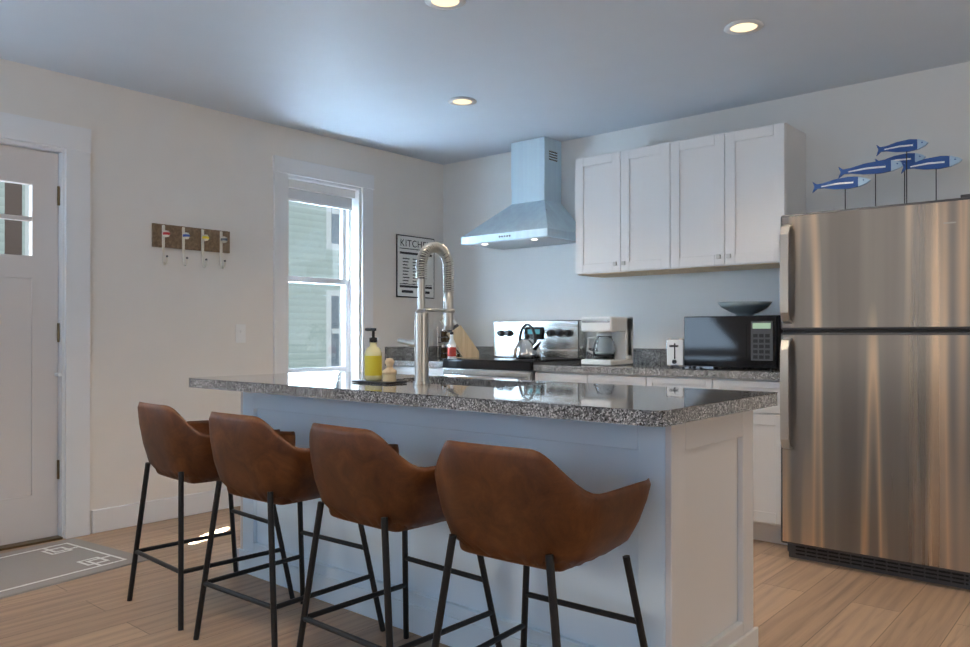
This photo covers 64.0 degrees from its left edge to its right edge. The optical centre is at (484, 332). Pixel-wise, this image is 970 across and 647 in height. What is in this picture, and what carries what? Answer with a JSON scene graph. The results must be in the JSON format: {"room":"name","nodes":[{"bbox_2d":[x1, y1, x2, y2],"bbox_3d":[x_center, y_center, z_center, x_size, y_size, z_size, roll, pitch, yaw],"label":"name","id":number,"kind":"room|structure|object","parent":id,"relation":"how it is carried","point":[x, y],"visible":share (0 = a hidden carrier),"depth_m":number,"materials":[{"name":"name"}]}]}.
{"room":"kitchen","nodes":[
{"label":"kitchen","id":0,"kind":"room"},
{"bbox_2d":[0,58,442,533],"bbox_3d":[-3.015,-0.143,3.291,0.200,2.440,8.000,0,0,41],"label":"wall","id":1,"kind":"structure","parent":0,"point":[161,333],"depth_m":4.56,"materials":[{"name":"paint"}]},
{"bbox_2d":[0,112,90,550],"bbox_3d":[-2.566,-0.007,3.791,0.230,2.170,1.153,0,0,41],"label":"door","id":2,"kind":"structure","parent":1,"relation":"attached to","point":[45,391],"depth_m":4.05,"materials":[{"name":"white wood"}]},
{"bbox_2d":[91,488,239,533],"bbox_3d":[-1.430,1.019,4.971,0.016,0.125,2.100,0,0,41],"label":"baseboard","id":3,"kind":"structure","parent":1,"relation":"attached to","point":[114,518],"depth_m":4.43,"materials":[{"name":"white wood"}]},
{"bbox_2d":[152,223,229,268],"bbox_3d":[-1.717,-0.507,4.592,0.072,0.235,0.485,0,0,41],"label":"hook rail","id":4,"kind":"object","parent":1,"relation":"attached to","point":[164,236],"visible":1,"depth_m":4.59,"materials":[{"name":"brown wood"}]},
{"bbox_2d":[236,324,245,342],"bbox_3d":[-1.527,0.004,4.859,0.014,0.115,0.070,0,0,41],"label":"switch plate","id":5,"kind":"object","parent":1,"relation":"attached to","point":[240,333],"visible":1,"depth_m":4.86,"materials":[{"name":"white plastic"}]},
{"bbox_2d":[273,155,373,373],"bbox_3d":[-1.163,-0.370,5.418,0.245,1.565,0.880,0,0,41],"label":"window","id":6,"kind":"structure","parent":1,"relation":"in","point":[352,202],"depth_m":5.50,"materials":[{"name":"white wood"}]},
{"bbox_2d":[396,234,433,298],"bbox_3d":[-0.537,-0.508,6.017,0.010,0.475,0.405,0,0,41],"label":"kitchen sign","id":7,"kind":"object","parent":1,"relation":"attached to","point":[408,248],"visible":0.85,"depth_m":5.97,"materials":[{"name":"grey paper"}]},
{"bbox_2d":[0,506,969,646],"bbox_3d":[0.477,1.119,0.293,9.400,0.100,8.400,0,0,41],"label":"floor","id":8,"kind":"structure","parent":0,"point":[797,602],"depth_m":3.03,"materials":[{"name":"brown wood"}]},
{"bbox_2d":[0,538,147,598],"bbox_3d":[-2.206,1.073,3.369,0.670,0.009,1.210,0,0,34],"label":"rug","id":9,"kind":"object","parent":8,"relation":"on","point":[29,569],"visible":1,"depth_m":3.60,"materials":[{"name":"grey fabric"}]},
{"bbox_2d":[127,402,294,630],"bbox_3d":[-1.106,0.674,3.136,0.505,0.809,0.509,0,0,41],"label":"bar stool","id":10,"kind":"object","parent":8,"relation":"on","point":[177,445],"visible":0.56,"depth_m":2.93,"materials":[{"name":"leather"}]},
{"bbox_2d":[193,411,384,646],"bbox_3d":[-0.692,0.673,2.763,0.503,0.809,0.504,0,0,41],"label":"bar stool","id":11,"kind":"object","parent":8,"relation":"on","point":[257,458],"visible":0.81,"depth_m":2.56,"materials":[{"name":"leather"}]},
{"bbox_2d":[296,423,501,646],"bbox_3d":[-0.265,0.672,2.411,0.501,0.809,0.499,0,0,41],"label":"bar stool","id":12,"kind":"object","parent":8,"relation":"on","point":[367,477],"visible":0.81,"depth_m":2.21,"materials":[{"name":"leather"}]},
{"bbox_2d":[385,346,493,375],"bbox_3d":[-0.312,0.594,5.813,0.612,0.980,0.640,0,0,41],"label":"base cabinet","id":13,"kind":"object","parent":8,"relation":"on","point":[403,357],"visible":0.04,"depth_m":5.82,"materials":[{"name":"white"}]},
{"bbox_2d":[438,329,459,358],"bbox_3d":[-0.269,0.079,6.033,0.207,0.250,0.077,0,0,41],"label":"spice rack","id":14,"kind":"object","parent":13,"relation":"on","point":[445,338],"visible":0.44,"depth_m":6.05,"materials":[{"name":"silver metal"}]},
{"bbox_2d":[447,331,455,357],"bbox_3d":[-0.236,0.096,5.518,0.061,0.212,0.061,0,0,41],"label":"oil bottle","id":15,"kind":"object","parent":13,"relation":"on","point":[451,350],"visible":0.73,"depth_m":5.50,"materials":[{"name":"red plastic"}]},
{"bbox_2d":[440,315,478,357],"bbox_3d":[-0.192,0.018,5.756,0.282,0.370,0.110,0,0,-11],"label":"knife block","id":16,"kind":"object","parent":13,"relation":"on","point":[466,347],"visible":0.56,"depth_m":5.71,"materials":[{"name":"brown wood"}]},
{"bbox_2d":[237,392,757,646],"bbox_3d":[-0.111,0.656,3.051,2.164,0.840,0.604,0,0,41],"label":"kitchen island","id":17,"kind":"object","parent":8,"relation":"on","point":[687,546],"visible":0.48,"depth_m":2.47,"materials":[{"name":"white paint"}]},
{"bbox_2d":[189,371,777,426],"bbox_3d":[-0.174,0.216,2.978,2.306,0.046,0.831,0,0,41],"label":"island countertop","id":18,"kind":"structure","parent":17,"relation":"on","point":[650,406],"depth_m":2.49,"materials":[{"name":"stone"}]},
{"bbox_2d":[352,328,406,383],"bbox_3d":[-0.415,0.088,3.050,0.200,0.214,0.110,0,0,41],"label":"soap","id":19,"kind":"object","parent":18,"relation":"on","point":[373,364],"visible":1,"depth_m":3.04,"materials":[{"name":"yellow plastic"}]},
{"bbox_2d":[397,242,454,384],"bbox_3d":[-0.230,-0.079,3.032,0.158,0.548,0.207,0,0,41],"label":"faucet","id":20,"kind":"object","parent":18,"relation":"on","point":[419,343],"visible":1,"depth_m":2.94,"materials":[{"name":"silver metal"}]},
{"bbox_2d":[443,320,584,380],"bbox_3d":[0.181,0.498,5.325,0.758,1.170,0.677,0,0,41],"label":"stove","id":21,"kind":"object","parent":8,"relation":"on","point":[562,341],"visible":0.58,"depth_m":5.32,"materials":[{"name":"grey metal"}]},
{"bbox_2d":[514,323,540,358],"bbox_3d":[0.311,0.055,5.352,0.237,0.243,0.190,0,0,41],"label":"kettle","id":22,"kind":"object","parent":21,"relation":"on","point":[527,348],"visible":1,"depth_m":5.30,"materials":[{"name":"silver metal"}]},
{"bbox_2d":[431,440,650,646],"bbox_3d":[0.152,0.671,2.042,0.505,0.809,0.509,0,0,41],"label":"bar stool","id":23,"kind":"object","parent":8,"relation":"on","point":[527,509],"visible":1,"depth_m":1.85,"materials":[{"name":"leather"}]},
{"bbox_2d":[535,372,656,385],"bbox_3d":[0.833,0.661,4.847,0.843,0.840,0.616,0,0,41],"label":"base cabinet","id":24,"kind":"object","parent":8,"relation":"on","point":[577,377],"depth_m":4.61,"materials":[{"name":"white"}]},
{"bbox_2d":[657,376,787,544],"bbox_3d":[1.384,0.660,4.375,0.842,0.840,0.616,0,0,41],"label":"base cabinet","id":25,"kind":"object","parent":8,"relation":"on","point":[766,421],"depth_m":3.96,"materials":[{"name":"white wood"}]},
{"bbox_2d":[533,364,779,379],"bbox_3d":[1.103,0.221,4.607,1.569,0.040,0.631,0,0,41],"label":"countertop","id":26,"kind":"structure","parent":25,"relation":"on","point":[702,373],"depth_m":4.35,"materials":[{"name":"grey stone"}]},
{"bbox_2d":[581,316,632,365],"bbox_3d":[0.769,0.050,4.886,0.223,0.300,0.271,0,0,41],"label":"coffee maker","id":27,"kind":"object","parent":26,"relation":"on","point":[613,345],"visible":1,"depth_m":4.82,"materials":[{"name":"white plastic"}]},
{"bbox_2d":[666,338,701,367],"bbox_3d":[1.167,0.115,4.517,0.114,0.168,0.317,0,0,41],"label":"toaster","id":28,"kind":"object","parent":26,"relation":"on","point":[674,351],"visible":0.46,"depth_m":4.41,"materials":[{"name":"metal"}]},
{"bbox_2d":[684,315,783,370],"bbox_3d":[1.435,0.054,4.333,0.520,0.290,0.384,0,0,41],"label":"microwave","id":29,"kind":"object","parent":26,"relation":"on","point":[736,341],"visible":0.92,"depth_m":4.17,"materials":[{"name":"black plastic"}]},
{"bbox_2d":[717,301,771,315],"bbox_3d":[1.450,-0.131,4.336,0.296,0.078,0.296,0,0,41],"label":"bowl","id":30,"kind":"object","parent":29,"relation":"on","point":[744,308],"visible":0.92,"depth_m":4.25,"materials":[{"name":"grey ceramic"}]},
{"bbox_2d":[780,194,969,589],"bbox_3d":[1.948,0.252,3.714,0.815,1.652,0.825,0,0,41],"label":"refrigerator","id":31,"kind":"object","parent":8,"relation":"on","point":[875,387],"visible":1,"depth_m":3.43,"materials":[{"name":"grey metal"}]},
{"bbox_2d":[812,139,961,208],"bbox_3d":[1.921,-0.735,3.723,0.665,0.345,0.120,0,0,41],"label":"decor","id":32,"kind":"object","parent":31,"relation":"on","point":[906,161],"visible":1,"depth_m":3.70,"materials":[{"name":"blue metal"}]},
{"bbox_2d":[0,0,969,164],"bbox_3d":[0.477,-1.421,0.300,9.400,0.100,8.400,0,0,41],"label":"ceiling","id":33,"kind":"structure","parent":0,"point":[393,76],"depth_m":3.83,"materials":[{"name":"paint"}]},
{"bbox_2d":[425,0,465,9],"bbox_3d":[-0.163,-1.359,3.180,0.169,0.007,0.169,0,0,35],"label":"recessed light","id":34,"kind":"object","parent":33,"relation":"in","point":[436,4],"depth_m":3.21,"materials":[{"name":"white"}]},
{"bbox_2d":[448,97,476,105],"bbox_3d":[-0.133,-1.355,4.551,0.169,0.007,0.169,0,0,32],"label":"recessed light","id":35,"kind":"object","parent":33,"relation":"in","point":[457,101],"depth_m":4.55,"materials":[{"name":"white"}]},
{"bbox_2d":[724,19,763,34],"bbox_3d":[1.150,-1.358,3.451,0.169,0.007,0.169,0,0,32],"label":"recessed light","id":36,"kind":"object","parent":33,"relation":"in","point":[743,26],"depth_m":3.44,"materials":[{"name":"white"}]},
{"bbox_2d":[443,61,969,358],"bbox_3d":[3.146,-0.143,3.410,9.400,2.440,0.200,0,0,41],"label":"wall","id":37,"kind":"structure","parent":0,"point":[849,126],"depth_m":4.86,"materials":[{"name":"paint"}]},
{"bbox_2d":[461,136,575,249],"bbox_3d":[0.266,-0.988,5.442,0.755,0.733,0.458,0,0,41],"label":"range hood","id":38,"kind":"object","parent":37,"relation":"attached to","point":[535,213],"visible":0.96,"depth_m":5.40,"materials":[{"name":"metal"}]},
{"bbox_2d":[587,348,665,363],"bbox_3d":[1.302,0.151,4.839,1.569,0.100,0.020,0,0,41],"label":"backsplash","id":39,"kind":"structure","parent":37,"relation":"attached to","point":[640,355],"depth_m":5.04,"materials":[{"name":"grey stone"}]},
{"bbox_2d":[576,141,699,277],"bbox_3d":[0.970,-0.754,4.921,0.733,0.750,0.332,0,0,41],"label":"upper cabinet","id":40,"kind":"object","parent":37,"relation":"attached to","point":[628,201],"depth_m":4.78,"materials":[{"name":"white wood"}]},
{"bbox_2d":[680,123,805,271],"bbox_3d":[1.435,-0.755,4.522,0.732,0.750,0.332,0,0,41],"label":"upper cabinet","id":41,"kind":"object","parent":37,"relation":"attached to","point":[720,202],"depth_m":4.34,"materials":[{"name":"white wood"}]},
{"label":"outside","id":42,"kind":"structure","parent":0,"visible":0},
{"bbox_2d":[0,182,340,367],"bbox_3d":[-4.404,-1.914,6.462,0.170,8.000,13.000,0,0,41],"label":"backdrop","id":43,"kind":"structure","parent":42,"point":[24,197],"depth_m":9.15,"materials":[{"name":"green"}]}
]}

